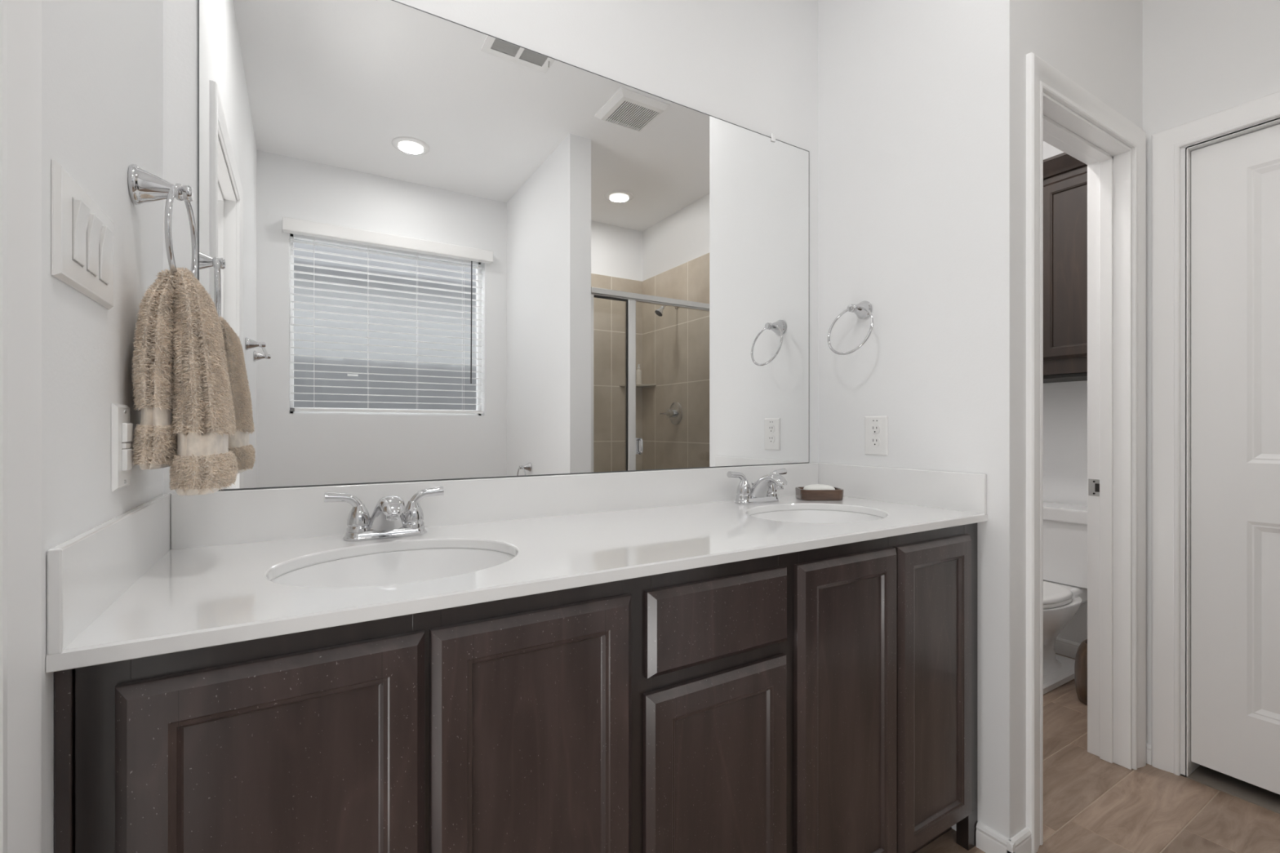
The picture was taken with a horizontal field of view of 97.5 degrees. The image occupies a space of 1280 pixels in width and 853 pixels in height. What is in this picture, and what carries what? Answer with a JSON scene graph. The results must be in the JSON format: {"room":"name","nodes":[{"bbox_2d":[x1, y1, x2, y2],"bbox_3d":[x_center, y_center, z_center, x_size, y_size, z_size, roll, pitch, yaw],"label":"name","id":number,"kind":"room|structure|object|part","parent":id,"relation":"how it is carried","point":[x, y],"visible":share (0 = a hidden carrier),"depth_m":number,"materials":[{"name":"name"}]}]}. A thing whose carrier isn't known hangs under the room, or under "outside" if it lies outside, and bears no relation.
{"room":"bathroom","nodes":[
{"label":"bathroom","id":0,"kind":"room"},
{"bbox_2d":[41,0,163,852],"bbox_3d":[-0.262,-0.248,-0.097,0.115,2.696,2.571,0,0,-31],"label":"wall","id":1,"kind":"structure","parent":0,"point":[102,60],"depth_m":0.68,"materials":[{"name":"white paint"}]},
{"bbox_2d":[0,0,41,852],"bbox_3d":[-0.335,0.068,0.152,0.018,2.064,0.829,0,0,-31],"label":"trim","id":2,"kind":"structure","parent":1,"relation":"attached to","point":[20,20],"depth_m":0.48,"materials":[{"name":"white wood"}]},
{"bbox_2d":[51,159,114,309],"bbox_3d":[-0.641,-0.213,0.655,0.014,0.118,0.195,0,0,-31],"label":"light switch","id":3,"kind":"object","parent":1,"relation":"attached to","point":[82,234],"visible":1,"depth_m":0.62,"materials":[{"name":"white plastic"}]},
{"bbox_2d":[111,403,133,491],"bbox_3d":[-0.718,0.027,0.781,0.012,0.118,0.070,0,0,-31],"label":"wall outlet","id":4,"kind":"object","parent":1,"relation":"attached to","point":[122,430],"visible":1,"depth_m":0.77,"materials":[{"name":"white plastic"}]},
{"bbox_2d":[128,164,197,277],"bbox_3d":[-0.732,-0.303,0.862,0.072,0.183,0.160,0,0,-31],"label":"towel ring","id":5,"kind":"object","parent":1,"relation":"attached to","point":[144,186],"visible":0.88,"depth_m":0.84,"materials":[{"name":"silver metal"}]},
{"bbox_3d":[-0.741,-0.365,0.856,0.050,0.058,0.058,0,0,-31],"label":"post","id":6,"kind":"part","parent":5,"relation":"part of","materials":[{"name":"silver metal"}]},
{"bbox_2d":[131,266,238,495],"bbox_3d":[-0.706,-0.073,0.879,0.125,0.346,0.183,0,0,-31],"label":"hand towel","id":7,"kind":"object","parent":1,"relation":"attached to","point":[183,393],"visible":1,"depth_m":0.82,"materials":[{"name":"beige fabric"}]},
{"bbox_2d":[163,0,817,493],"bbox_3d":[-0.161,-0.248,1.534,1.975,2.696,0.115,0,0,-31],"label":"wall","id":8,"kind":"structure","parent":0,"point":[751,64],"depth_m":1.60,"materials":[{"name":"white paint"}]},
{"bbox_2d":[197,0,808,490],"bbox_3d":[-0.129,-0.416,1.481,1.644,1.073,0.008,0,0,-31],"label":"wall mirror","id":9,"kind":"object","parent":8,"relation":"attached to","point":[430,246],"visible":0.96,"depth_m":1.32,"materials":[{"name":"silver mirror"}]},
{"bbox_2d":[817,0,1031,839],"bbox_3d":[0.823,-0.248,1.704,0.115,2.696,0.610,0,0,-31],"label":"wall","id":10,"kind":"structure","parent":0,"point":[922,104],"depth_m":1.56,"materials":[{"name":"white paint"}]},
{"bbox_2d":[827,300,873,355],"bbox_3d":[0.670,-0.312,1.751,0.097,0.176,0.161,0,0,-31],"label":"towel ring","id":11,"kind":"object","parent":10,"relation":"attached to","point":[863,310],"visible":1,"depth_m":1.75,"materials":[{"name":"silver metal"}]},
{"bbox_3d":[0.690,-0.371,1.763,0.050,0.058,0.058,0,0,-31],"label":"post","id":12,"kind":"part","parent":11,"relation":"part of","materials":[{"name":"silver metal"}]},
{"bbox_2d":[864,415,888,455],"bbox_3d":[0.730,0.025,1.738,0.008,0.122,0.081,0,0,-31],"label":"wall outlet","id":13,"kind":"object","parent":10,"relation":"attached to","point":[876,428],"visible":1,"depth_m":1.73,"materials":[{"name":"white plastic"}]},
{"bbox_2d":[870,425,879,433],"bbox_3d":[0.728,0.006,1.737,0.002,0.027,0.034,0,0,-31],"label":"receptacle","id":14,"kind":"object","parent":13,"relation":"attached to","point":[873,428],"depth_m":1.74,"materials":[{"name":"white plastic"}]},
{"bbox_2d":[870,437,879,446],"bbox_3d":[0.728,0.045,1.737,0.002,0.027,0.034,0,0,-31],"label":"receptacle","id":15,"kind":"object","parent":13,"relation":"attached to","point":[874,442],"depth_m":1.74,"materials":[{"name":"white plastic"}]},
{"bbox_2d":[976,821,1031,852],"bbox_3d":[0.945,1.069,1.458,0.096,0.062,0.088,0,0,-31],"label":"baseboard","id":16,"kind":"structure","parent":10,"relation":"attached to","point":[988,840],"depth_m":1.44,"materials":[{"name":"white wood"}]},
{"bbox_2d":[1043,141,1087,643],"bbox_3d":[2.142,-0.248,2.683,0.115,2.696,0.920,0,0,-31],"label":"wall","id":17,"kind":"structure","parent":0,"point":[1064,403],"depth_m":2.71,"materials":[{"name":"white paint"}]},
{"bbox_2d":[1043,152,1087,382],"bbox_3d":[1.915,-0.702,2.605,0.351,0.964,0.670,0,0,-31],"label":"upper cabinet","id":18,"kind":"object","parent":17,"relation":"attached to","point":[1064,176],"visible":0.24,"depth_m":2.45,"materials":[{"name":"brown wood"}]},
{"bbox_3d":[1.915,-1.149,2.605,0.351,0.069,0.670,0,0,-31],"label":"crown","id":19,"kind":"part","parent":18,"relation":"part of","materials":[{"name":"brown wood"}]},
{"bbox_3d":[1.877,-0.695,2.416,0.007,0.672,0.164,0,0,-31],"label":"panel","id":20,"kind":"part","parent":18,"relation":"part of","materials":[{"name":"brown wood"}]},
{"bbox_2d":[1054,636,1080,658],"bbox_3d":[1.412,1.062,2.309,1.520,0.075,0.805,0,0,-31],"label":"baseboard","id":21,"kind":"structure","parent":17,"relation":"attached to","point":[1065,647],"depth_m":2.70,"materials":[{"name":"white wood"}]},
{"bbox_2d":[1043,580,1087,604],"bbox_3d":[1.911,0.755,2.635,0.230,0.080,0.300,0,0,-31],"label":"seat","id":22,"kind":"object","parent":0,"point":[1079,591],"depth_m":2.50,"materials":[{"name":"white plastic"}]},
{"bbox_2d":[1031,0,1142,148],"bbox_3d":[1.365,-0.248,1.743,0.854,2.696,0.115,0,0,-31],"label":"wall","id":23,"kind":"structure","parent":0,"point":[1097,45],"depth_m":1.68,"materials":[{"name":"white paint"}]},
{"bbox_2d":[1026,52,1146,852],"bbox_3d":[1.328,0.066,1.643,0.750,2.068,0.018,0,0,-31],"label":"trim","id":24,"kind":"structure","parent":23,"relation":"attached to","point":[1042,77],"depth_m":1.48,"materials":[{"name":"white wood"}]},
{"bbox_2d":[1043,93,1131,769],"bbox_3d":[1.292,0.102,1.698,0.606,1.996,0.117,0,0,-31],"label":"trim","id":25,"kind":"structure","parent":23,"relation":"attached to","point":[1108,160],"depth_m":1.83,"materials":[{"name":"white wood"}]},
{"bbox_2d":[1088,479,1099,496],"bbox_3d":[1.525,0.202,1.882,0.002,0.056,0.034,0,0,-31],"label":"strike plate","id":26,"kind":"object","parent":25,"relation":"attached to","point":[1093,484],"visible":1,"depth_m":1.88,"materials":[{"name":"grey metal"}]},
{"bbox_2d":[915,653,1279,852],"bbox_3d":[1.104,1.148,0.910,3.495,0.104,2.881,0,0,-31],"label":"floor","id":27,"kind":"structure","parent":0,"point":[1092,804],"depth_m":1.63,"materials":[{"name":"brown wood"}]},
{"bbox_2d":[53,523,977,852],"bbox_3d":[0.017,0.672,1.239,1.745,0.856,0.533,0,0,-31],"label":"vanity cabinet","id":28,"kind":"object","parent":27,"relation":"on","point":[822,700],"visible":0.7,"depth_m":0.87,"materials":[{"name":"brown wood"}]},
{"bbox_3d":[-0.422,0.635,0.674,0.312,0.720,0.020,0,0,-31],"label":"door","id":29,"kind":"part","parent":28,"relation":"part of","materials":[{"name":"brown wood"}]},
{"bbox_3d":[-0.424,0.635,0.676,0.199,0.606,0.007,0,0,-31],"label":"panel","id":30,"kind":"part","parent":28,"relation":"part of","materials":[{"name":"brown wood"}]},
{"bbox_2d":[45,462,987,672],"bbox_3d":[0.013,0.183,1.246,1.744,0.122,0.558,0,0,-31],"label":"countertop","id":31,"kind":"structure","parent":28,"relation":"on","point":[170,573],"depth_m":1.05,"materials":[{"name":"stone"}]},
{"bbox_2d":[324,486,444,541],"bbox_3d":[-0.500,0.175,1.119,0.225,0.096,0.140,0,0,-31],"label":"faucet","id":32,"kind":"object","parent":31,"relation":"on","point":[390,517],"visible":1,"depth_m":1.12,"materials":[{"name":"silver metal"}]},
{"bbox_3d":[-0.583,0.169,1.120,0.084,0.084,0.045,0,0,-31],"label":"handle","id":33,"kind":"part","parent":32,"relation":"part of","materials":[{"name":"silver metal"}]},
{"bbox_3d":[-0.523,0.215,1.157,0.158,0.018,0.053,0,0,-31],"label":"plate","id":34,"kind":"part","parent":32,"relation":"part of","materials":[{"name":"silver metal"}]},
{"bbox_3d":[-0.499,0.173,1.117,0.084,0.078,0.134,0,0,-31],"label":"spout","id":35,"kind":"part","parent":32,"relation":"part of","materials":[{"name":"silver metal"}]},
{"bbox_3d":[-0.462,0.169,1.193,0.084,0.084,0.045,0,0,-31],"label":"handle","id":36,"kind":"part","parent":32,"relation":"part of","materials":[{"name":"silver metal"}]},
{"bbox_2d":[271,548,514,587],"bbox_3d":[-0.405,0.319,0.959,0.427,0.150,0.358,0,0,-31],"label":"sink basin","id":37,"kind":"object","parent":31,"relation":"in","point":[396,567],"visible":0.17,"depth_m":1.09,"materials":[{"name":"white ceramic"}]},
{"bbox_2d":[727,468,786,504],"bbox_3d":[0.375,0.175,1.652,0.225,0.096,0.140,0,0,-31],"label":"faucet","id":38,"kind":"object","parent":31,"relation":"on","point":[764,490],"visible":1,"depth_m":1.65,"materials":[{"name":"silver metal"}]},
{"bbox_3d":[0.292,0.169,1.652,0.084,0.084,0.045,0,0,-31],"label":"handle","id":39,"kind":"part","parent":38,"relation":"part of","materials":[{"name":"silver metal"}]},
{"bbox_3d":[0.352,0.215,1.689,0.158,0.018,0.053,0,0,-31],"label":"plate","id":40,"kind":"part","parent":38,"relation":"part of","materials":[{"name":"silver metal"}]},
{"bbox_3d":[0.376,0.173,1.649,0.084,0.078,0.134,0,0,-31],"label":"spout","id":41,"kind":"part","parent":38,"relation":"part of","materials":[{"name":"silver metal"}]},
{"bbox_3d":[0.413,0.169,1.726,0.084,0.084,0.045,0,0,-31],"label":"handle","id":42,"kind":"part","parent":38,"relation":"part of","materials":[{"name":"silver metal"}]},
{"bbox_2d":[751,510,882,523],"bbox_3d":[0.465,0.319,1.484,0.427,0.150,0.358,0,0,-31],"label":"sink basin","id":43,"kind":"object","parent":31,"relation":"in","point":[792,516],"visible":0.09,"depth_m":1.64,"materials":[{"name":"white ceramic"}]},
{"bbox_2d":[795,486,843,500],"bbox_3d":[0.562,0.207,1.759,0.134,0.032,0.094,0,0,0],"label":"soap dish","id":44,"kind":"object","parent":31,"relation":"on","point":[837,494],"visible":0.93,"depth_m":1.71,"materials":[{"name":"brown wood"}]},
{"bbox_2d":[803,484,835,489],"bbox_3d":[0.562,0.196,1.759,0.096,0.036,0.062,0,0,2],"label":"soap bar","id":45,"kind":"object","parent":44,"relation":"in","point":[815,486],"visible":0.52,"depth_m":1.74,"materials":[{"name":"white"}]},
{"bbox_3d":[-0.148,0.635,0.840,0.315,0.720,0.020,0,0,-31],"label":"door","id":46,"kind":"part","parent":28,"relation":"part of","materials":[{"name":"brown wood"}]},
{"bbox_3d":[-0.149,0.635,0.842,0.202,0.606,0.007,0,0,-31],"label":"panel","id":47,"kind":"part","parent":28,"relation":"part of","materials":[{"name":"brown wood"}]},
{"bbox_3d":[0.150,0.722,1.020,0.326,0.547,0.020,0,0,-31],"label":"door","id":48,"kind":"part","parent":28,"relation":"part of","materials":[{"name":"brown wood"}]},
{"bbox_3d":[0.152,0.348,1.021,0.324,0.146,0.020,0,0,-31],"label":"drawer","id":49,"kind":"part","parent":28,"relation":"part of","materials":[{"name":"brown wood"}]},
{"bbox_3d":[0.148,0.722,1.022,0.213,0.434,0.007,0,0,-31],"label":"panel","id":50,"kind":"part","parent":28,"relation":"part of","materials":[{"name":"brown wood"}]},
{"bbox_3d":[0.450,0.635,1.201,0.317,0.720,0.020,0,0,-31],"label":"door","id":51,"kind":"part","parent":28,"relation":"part of","materials":[{"name":"brown wood"}]},
{"bbox_3d":[0.449,0.635,1.204,0.204,0.606,0.007,0,0,-31],"label":"panel","id":52,"kind":"part","parent":28,"relation":"part of","materials":[{"name":"brown wood"}]},
{"bbox_3d":[0.721,0.635,1.365,0.301,0.720,0.020,0,0,-31],"label":"door","id":53,"kind":"part","parent":28,"relation":"part of","materials":[{"name":"brown wood"}]},
{"bbox_3d":[0.719,0.635,1.367,0.188,0.606,0.007,0,0,-31],"label":"panel","id":54,"kind":"part","parent":28,"relation":"part of","materials":[{"name":"brown wood"}]},
{"bbox_2d":[1043,501,1087,694],"bbox_3d":[1.753,0.733,2.539,0.679,0.732,0.472,0,0,-31],"label":"toilet","id":55,"kind":"object","parent":27,"relation":"on","point":[1064,525],"visible":0.25,"depth_m":2.49,"materials":[{"name":"white ceramic"}]},
{"bbox_3d":[1.660,0.738,2.483,0.461,0.017,0.350,0,0,-31],"label":"seat","id":56,"kind":"part","parent":55,"relation":"part of","materials":[{"name":"white plastic"}]},
{"bbox_3d":[1.660,0.716,2.483,0.463,0.022,0.351,0,0,-31],"label":"seat lid","id":57,"kind":"part","parent":55,"relation":"part of","materials":[{"name":"white plastic"}]},
{"bbox_3d":[1.695,0.907,2.504,0.525,0.318,0.380,0,0,-31],"label":"bowl","id":58,"kind":"part","parent":55,"relation":"part of","materials":[{"name":"white ceramic"}]},
{"bbox_3d":[1.951,0.397,2.659,0.215,0.060,0.472,0,0,-31],"label":"tank lid","id":59,"kind":"part","parent":55,"relation":"part of","materials":[{"name":"white ceramic"}]},
{"bbox_3d":[1.954,0.572,2.660,0.190,0.287,0.444,0,0,-31],"label":"tank","id":60,"kind":"part","parent":55,"relation":"part of","materials":[{"name":"white ceramic"}]},
{"bbox_2d":[1074,639,1087,705],"bbox_3d":[1.848,0.982,2.225,0.197,0.235,0.197,0,0,-31],"label":"waste bin","id":61,"kind":"object","parent":27,"relation":"on","point":[1081,659],"visible":0.2,"depth_m":2.23,"materials":[{"name":"brown wood"}]},
{"bbox_2d":[1142,0,1279,777],"bbox_3d":[2.218,-0.248,1.046,0.115,2.696,1.961,0,0,-31],"label":"wall","id":62,"kind":"structure","parent":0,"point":[1202,58],"depth_m":1.77,"materials":[{"name":"white paint"}]},
{"bbox_2d":[1146,742,1151,764],"bbox_3d":[1.879,1.069,1.484,0.013,0.062,0.860,0,0,-31],"label":"baseboard","id":63,"kind":"structure","parent":62,"relation":"attached to","point":[1148,747],"depth_m":1.83,"materials":[{"name":"white wood"}]},
{"bbox_2d":[1151,90,1279,777],"bbox_3d":[1.922,0.073,1.519,0.132,2.053,0.793,0,0,-31],"label":"door frame","id":64,"kind":"structure","parent":62,"relation":"attached to","point":[1166,144],"depth_m":1.79,"materials":[{"name":"white wood"}]},
{"bbox_2d":[1191,124,1279,794],"bbox_3d":[1.887,0.091,1.493,0.103,1.925,0.627,0,0,-31],"label":"door","id":65,"kind":"structure","parent":62,"relation":"in","point":[1235,182],"depth_m":1.68,"materials":[{"name":"white wood"}]}
]}

